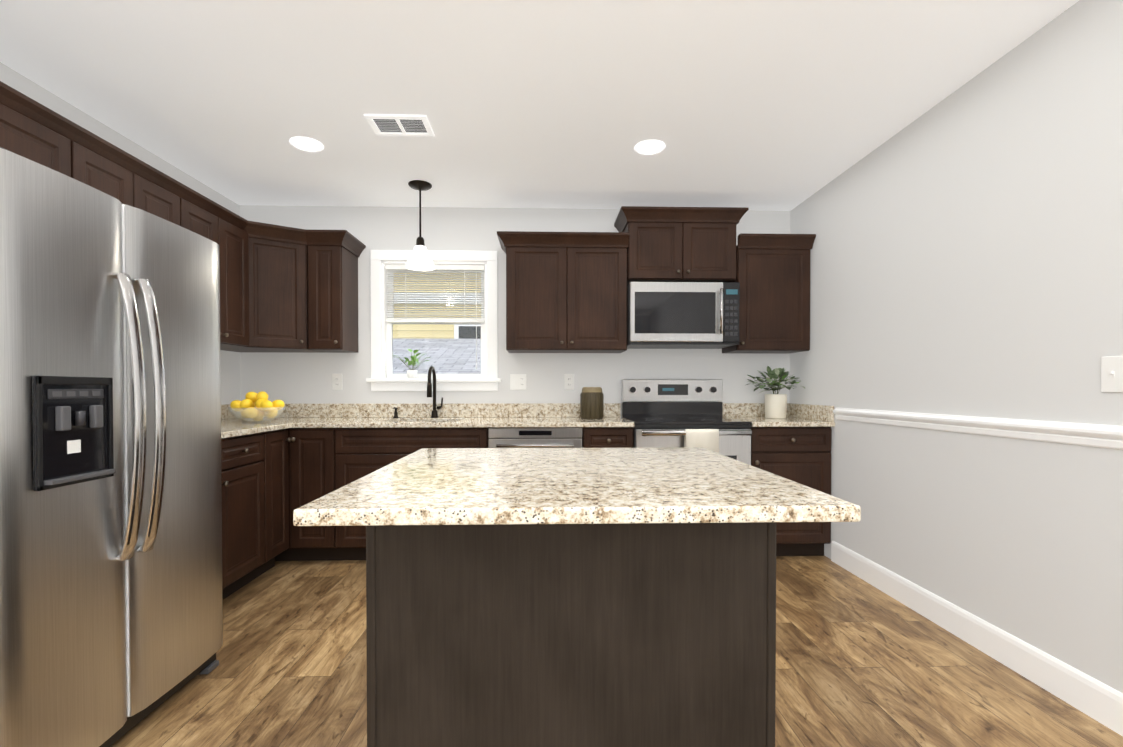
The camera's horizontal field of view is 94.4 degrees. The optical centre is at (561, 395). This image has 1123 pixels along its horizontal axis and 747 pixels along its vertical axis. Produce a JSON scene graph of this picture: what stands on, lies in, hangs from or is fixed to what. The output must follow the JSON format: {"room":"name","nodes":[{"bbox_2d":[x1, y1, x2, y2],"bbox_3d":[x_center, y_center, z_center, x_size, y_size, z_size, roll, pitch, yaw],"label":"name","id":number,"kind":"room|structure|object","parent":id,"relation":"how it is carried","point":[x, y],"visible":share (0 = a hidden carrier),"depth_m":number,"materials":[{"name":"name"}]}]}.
{"room":"kitchen","nodes":[
{"label":"kitchen","id":0,"kind":"room"},
{"bbox_2d":[0,62,240,404],"bbox_3d":[-2.379,-0.131,0.698,0.120,2.508,6.665,0,1,-2],"label":"wall","id":1,"kind":"structure","parent":0,"point":[230,368],"depth_m":2.92,"materials":[{"name":"grey paint"}]},
{"bbox_2d":[0,97,71,177],"bbox_3d":[-2.163,-0.865,1.648,0.360,0.350,0.940,0,1,-2],"label":"upper cabinet","id":2,"kind":"object","parent":1,"relation":"attached to","point":[22,133],"depth_m":1.97,"materials":[{"name":"brown wood"}]},
{"bbox_2d":[72,133,187,228],"bbox_3d":[-2.186,-0.678,2.436,0.360,0.745,0.632,0,1,-2],"label":"upper cabinet","id":3,"kind":"object","parent":1,"relation":"attached to","point":[95,168],"depth_m":2.39,"materials":[{"name":"brown wood"}]},
{"bbox_2d":[184,193,251,348],"bbox_3d":[-2.205,-0.686,3.068,0.360,0.745,0.632,0,1,-2],"label":"upper cabinet","id":4,"kind":"object","parent":1,"relation":"attached to","point":[231,237],"depth_m":3.18,"materials":[{"name":"brown wood"}]},
{"bbox_2d":[220,349,307,352],"bbox_3d":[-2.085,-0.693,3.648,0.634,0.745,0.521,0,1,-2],"label":"trim","id":5,"kind":"structure","parent":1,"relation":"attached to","point":[234,350],"depth_m":3.71,"materials":[{"name":"brown wood"}]},
{"bbox_2d":[239,205,789,403],"bbox_3d":[-0.324,-0.174,4.033,4.187,2.508,0.120,0,1,-2],"label":"wall","id":6,"kind":"structure","parent":0,"point":[294,378],"depth_m":3.95,"materials":[{"name":"grey paint"}]},
{"bbox_2d":[248,229,307,348],"bbox_3d":[-1.921,-0.694,3.488,0.317,0.740,0.212,0,1,-2],"label":"upper cabinet","id":7,"kind":"object","parent":6,"relation":"attached to","point":[288,289],"depth_m":3.49,"materials":[{"name":"brown wood"}]},
{"bbox_2d":[308,237,359,352],"bbox_3d":[-1.645,-0.695,3.757,0.230,0.745,0.330,0,1,-2],"label":"upper cabinet","id":8,"kind":"object","parent":6,"relation":"attached to","point":[332,263],"depth_m":3.60,"materials":[{"name":"brown wood"}]},
{"bbox_2d":[332,374,341,389],"bbox_3d":[-1.695,-0.104,3.928,0.075,0.120,0.008,0,1,-2],"label":"electrical outlet","id":9,"kind":"object","parent":6,"relation":"attached to","point":[336,381],"visible":1,"depth_m":3.93,"materials":[{"name":"white plastic"}]},
{"bbox_2d":[366,250,500,390],"bbox_3d":[-0.965,-0.566,3.981,1.004,1.063,0.175,0,1,-2],"label":"window","id":10,"kind":"structure","parent":6,"relation":"in","point":[383,377],"depth_m":3.94,"materials":[{"name":"white"}]},
{"bbox_2d":[392,349,429,377],"bbox_3d":[-1.139,-0.243,3.939,0.299,0.225,0.137,0,1,-2],"label":"potted plant","id":11,"kind":"object","parent":10,"relation":"on","point":[412,373],"visible":0.94,"depth_m":3.92,"materials":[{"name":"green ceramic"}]},
{"bbox_2d":[385,264,484,368],"bbox_3d":[-0.965,-0.599,3.979,0.746,0.798,0.042,0,1,-2],"label":"window blinds","id":12,"kind":"object","parent":10,"relation":"attached to","point":[391,268],"visible":0.9,"depth_m":3.98,"materials":[{"name":"white plastic"}]},
{"bbox_2d":[510,374,525,389],"bbox_3d":[-0.331,-0.104,3.965,0.125,0.120,0.016,0,1,-2],"label":"electrical outlet","id":13,"kind":"object","parent":6,"relation":"attached to","point":[517,381],"visible":1,"depth_m":3.97,"materials":[{"name":"white plastic"}]},
{"bbox_2d":[504,241,631,352],"bbox_3d":[0.033,-0.695,3.807,0.852,0.745,0.330,0,1,-2],"label":"upper cabinet","id":14,"kind":"object","parent":6,"relation":"attached to","point":[562,296],"depth_m":3.64,"materials":[{"name":"brown wood"}]},
{"bbox_2d":[564,374,573,389],"bbox_3d":[0.059,-0.104,3.981,0.075,0.120,0.008,0,1,-2],"label":"electrical outlet","id":15,"kind":"object","parent":6,"relation":"attached to","point":[568,381],"visible":1,"depth_m":3.98,"materials":[{"name":"white plastic"}]},
{"bbox_2d":[620,217,739,283],"bbox_3d":[0.851,-1.036,3.827,0.772,0.425,0.330,0,1,-2],"label":"upper cabinet","id":16,"kind":"object","parent":6,"relation":"attached to","point":[662,249],"depth_m":3.66,"materials":[{"name":"brown wood"}]},
{"bbox_2d":[627,282,739,348],"bbox_3d":[0.852,-0.573,3.774,0.764,0.432,0.446,0,1,-2],"label":"microwave","id":17,"kind":"object","parent":16,"relation":"attached to","point":[682,315],"visible":0.96,"depth_m":3.60,"materials":[{"name":"grey metal"}]},
{"bbox_2d":[722,241,813,353],"bbox_3d":[1.506,-0.696,3.851,0.527,0.745,0.330,0,1,-2],"label":"upper cabinet","id":18,"kind":"object","parent":6,"relation":"attached to","point":[774,313],"depth_m":3.69,"materials":[{"name":"brown wood"}]},
{"bbox_2d":[0,0,1078,210],"bbox_3d":[-0.227,-1.436,0.746,4.427,0.100,6.665,0,1,-2],"label":"ceiling","id":19,"kind":"structure","parent":0,"point":[774,105],"depth_m":2.36,"materials":[{"name":"white paint"}]},
{"bbox_2d":[289,137,323,151],"bbox_3d":[-1.433,-1.409,2.924,0.174,0.009,0.174,0,1,-2],"label":"recessed light","id":20,"kind":"object","parent":19,"relation":"in","point":[306,144],"visible":1,"depth_m":2.92,"materials":[{"name":"white plastic"}]},
{"bbox_2d":[364,114,434,136],"bbox_3d":[-0.839,-1.406,2.711,0.310,0.010,0.210,0,1,-2],"label":"ceiling vent","id":21,"kind":"object","parent":19,"relation":"in","point":[405,125],"visible":0.98,"depth_m":2.71,"materials":[{"name":"white metal"}]},
{"bbox_2d":[405,180,434,270],"bbox_3d":[-0.953,-1.142,3.507,0.196,0.558,0.196,0,1,-2],"label":"pendant light","id":22,"kind":"object","parent":19,"relation":"hanging from","point":[419,259],"visible":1,"depth_m":3.48,"materials":[{"name":"white glass"}]},
{"bbox_2d":[634,140,664,154],"bbox_3d":[0.503,-1.409,2.960,0.174,0.009,0.174,0,1,-2],"label":"recessed light","id":23,"kind":"object","parent":19,"relation":"in","point":[649,147],"visible":1,"depth_m":2.95,"materials":[{"name":"white plastic"}]},
{"bbox_2d":[110,555,1122,746],"bbox_3d":[-0.227,1.172,0.779,4.427,0.100,6.665,0,1,-2],"label":"floor","id":24,"kind":"structure","parent":0,"point":[860,662],"depth_m":2.02,"materials":[{"name":"brown wood"}]},
{"bbox_2d":[0,147,222,746],"bbox_3d":[-1.795,0.249,1.673,1.006,1.723,0.886,0,1,-2],"label":"refrigerator","id":25,"kind":"object","parent":24,"relation":"on","point":[111,620],"visible":1,"depth_m":1.53,"materials":[{"name":"grey metal"}]},
{"bbox_2d":[221,431,268,599],"bbox_3d":[-2.042,0.657,2.582,0.655,0.884,0.881,0,1,-2],"label":"base cabinet","id":26,"kind":"object","parent":24,"relation":"on","point":[244,458],"depth_m":2.84,"materials":[{"name":"brown wood"}]},
{"bbox_2d":[269,428,288,568],"bbox_3d":[-2.060,0.650,3.164,0.655,0.884,0.284,0,1,-2],"label":"base cabinet","id":27,"kind":"object","parent":24,"relation":"on","point":[271,481],"depth_m":3.20,"materials":[{"name":"brown wood"}]},
{"bbox_2d":[221,404,292,438],"bbox_3d":[-2.030,0.145,2.706,0.690,0.136,1.140,0,1,-2],"label":"countertop","id":28,"kind":"structure","parent":27,"relation":"on","point":[231,426],"depth_m":3.25,"materials":[{"name":"beige stone"}]},
{"bbox_2d":[227,391,284,422],"bbox_3d":[-1.942,0.073,3.323,0.332,0.199,0.332,0,1,-2],"label":"fruit bowl","id":29,"kind":"object","parent":28,"relation":"on","point":[263,404],"visible":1,"depth_m":3.26,"materials":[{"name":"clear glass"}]},
{"bbox_2d":[289,428,372,560],"bbox_3d":[-1.594,0.644,3.630,0.303,0.884,0.621,0,1,-2],"label":"base cabinet","id":30,"kind":"object","parent":24,"relation":"on","point":[322,461],"depth_m":3.33,"materials":[{"name":"brown wood"}]},
{"bbox_2d":[488,427,581,447],"bbox_3d":[-0.178,0.644,3.640,0.606,0.881,0.656,0,1,-2],"label":"dishwasher","id":31,"kind":"object","parent":24,"relation":"on","point":[534,437],"visible":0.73,"depth_m":3.36,"materials":[{"name":"grey metal"}]},
{"bbox_2d":[293,447,860,746],"bbox_3d":[0.022,0.656,1.440,1.040,0.915,0.975,0,1,-2],"label":"kitchen island","id":32,"kind":"object","parent":24,"relation":"on","point":[570,597],"visible":1,"depth_m":1.24,"materials":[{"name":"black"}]},
{"bbox_2d":[581,427,632,447],"bbox_3d":[0.296,0.643,3.687,0.330,0.884,0.621,0,1,-2],"label":"base cabinet","id":33,"kind":"object","parent":24,"relation":"on","point":[592,437],"depth_m":3.38,"materials":[{"name":"brown wood"}]},
{"bbox_2d":[293,403,633,427],"bbox_3d":[-0.970,0.235,3.632,2.864,0.340,0.646,0,1,-2],"label":"countertop","id":34,"kind":"structure","parent":33,"relation":"on","point":[466,415],"depth_m":3.91,"materials":[{"name":"beige stone"}]},
{"bbox_2d":[393,407,398,417],"bbox_3d":[-1.232,0.125,3.849,0.040,0.083,0.081,0,1,-2],"label":"soap dispenser","id":35,"kind":"object","parent":34,"relation":"on","point":[395,413],"visible":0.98,"depth_m":3.86,"materials":[{"name":"black metal"}]},
{"bbox_2d":[427,366,442,417],"bbox_3d":[-0.928,-0.024,3.802,0.096,0.382,0.219,0,1,-2],"label":"faucet","id":36,"kind":"object","parent":34,"relation":"on","point":[434,413],"visible":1,"depth_m":3.86,"materials":[{"name":"black metal"}]},
{"bbox_2d":[580,387,603,418],"bbox_3d":[0.221,0.053,3.762,0.167,0.228,0.164,0,1,-2],"label":"canister","id":37,"kind":"object","parent":34,"relation":"on","point":[591,402],"visible":1,"depth_m":3.69,"materials":[{"name":"brown"}]},
{"bbox_2d":[621,379,751,464],"bbox_3d":[0.847,0.482,3.637,0.759,1.205,0.699,0,1,-2],"label":"range","id":38,"kind":"object","parent":24,"relation":"on","point":[662,413],"visible":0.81,"depth_m":3.90,"materials":[{"name":"grey metal"}]},
{"bbox_2d":[684,429,718,452],"bbox_3d":[0.890,0.375,3.306,0.210,0.324,0.048,0,1,-2],"label":"dish towel","id":39,"kind":"object","parent":38,"relation":"hanging from","point":[707,438],"visible":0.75,"depth_m":3.28,"materials":[{"name":"beige fabric"}]},
{"bbox_2d":[750,427,831,555],"bbox_3d":[1.502,0.642,3.723,0.544,0.884,0.621,0,1,-2],"label":"base cabinet","id":40,"kind":"object","parent":24,"relation":"on","point":[802,455],"depth_m":3.42,"materials":[{"name":"brown wood"}]},
{"bbox_2d":[722,403,834,426],"bbox_3d":[1.504,0.132,3.704,0.546,0.136,0.646,0,1,-2],"label":"countertop","id":41,"kind":"structure","parent":40,"relation":"on","point":[797,415],"depth_m":3.68,"materials":[{"name":"beige stone"}]},
{"bbox_2d":[746,366,804,418],"bbox_3d":[1.557,-0.026,3.830,0.369,0.384,0.333,0,1,-2],"label":"potted plant","id":42,"kind":"object","parent":41,"relation":"on","point":[775,406],"visible":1,"depth_m":3.78,"materials":[{"name":"green plant"}]},
{"bbox_2d":[789,0,1122,692],"bbox_3d":[1.926,-0.133,0.827,0.120,2.508,6.665,0,1,-2],"label":"wall","id":43,"kind":"structure","parent":0,"point":[966,255],"depth_m":2.19,"materials":[{"name":"grey paint"}]},
{"bbox_2d":[831,541,1122,735],"bbox_3d":[1.869,1.059,0.525,0.014,0.133,5.795,0,1,-2],"label":"baseboard","id":44,"kind":"structure","parent":43,"relation":"attached to","point":[1095,699],"depth_m":2.14,"materials":[{"name":"white wood"}]},
{"bbox_2d":[833,408,1122,449],"bbox_3d":[1.863,0.154,0.496,0.028,0.078,5.760,0,1,-2],"label":"trim","id":45,"kind":"structure","parent":43,"relation":"attached to","point":[1099,435],"depth_m":2.12,"materials":[{"name":"white wood"}]},
{"bbox_2d":[1101,356,1122,391],"bbox_3d":[1.831,-0.070,1.728,0.016,0.120,0.075,0,1,-2],"label":"light switch","id":46,"kind":"object","parent":43,"relation":"attached to","point":[1111,373],"visible":1,"depth_m":1.73,"materials":[{"name":"white plastic"}]},
{"label":"outside","id":47,"kind":"structure","parent":0,"visible":0},
{"bbox_2d":[393,273,480,373],"bbox_3d":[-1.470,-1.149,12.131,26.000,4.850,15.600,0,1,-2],"label":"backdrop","id":48,"kind":"structure","parent":47,"point":[431,345],"depth_m":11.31,"materials":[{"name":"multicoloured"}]}
]}

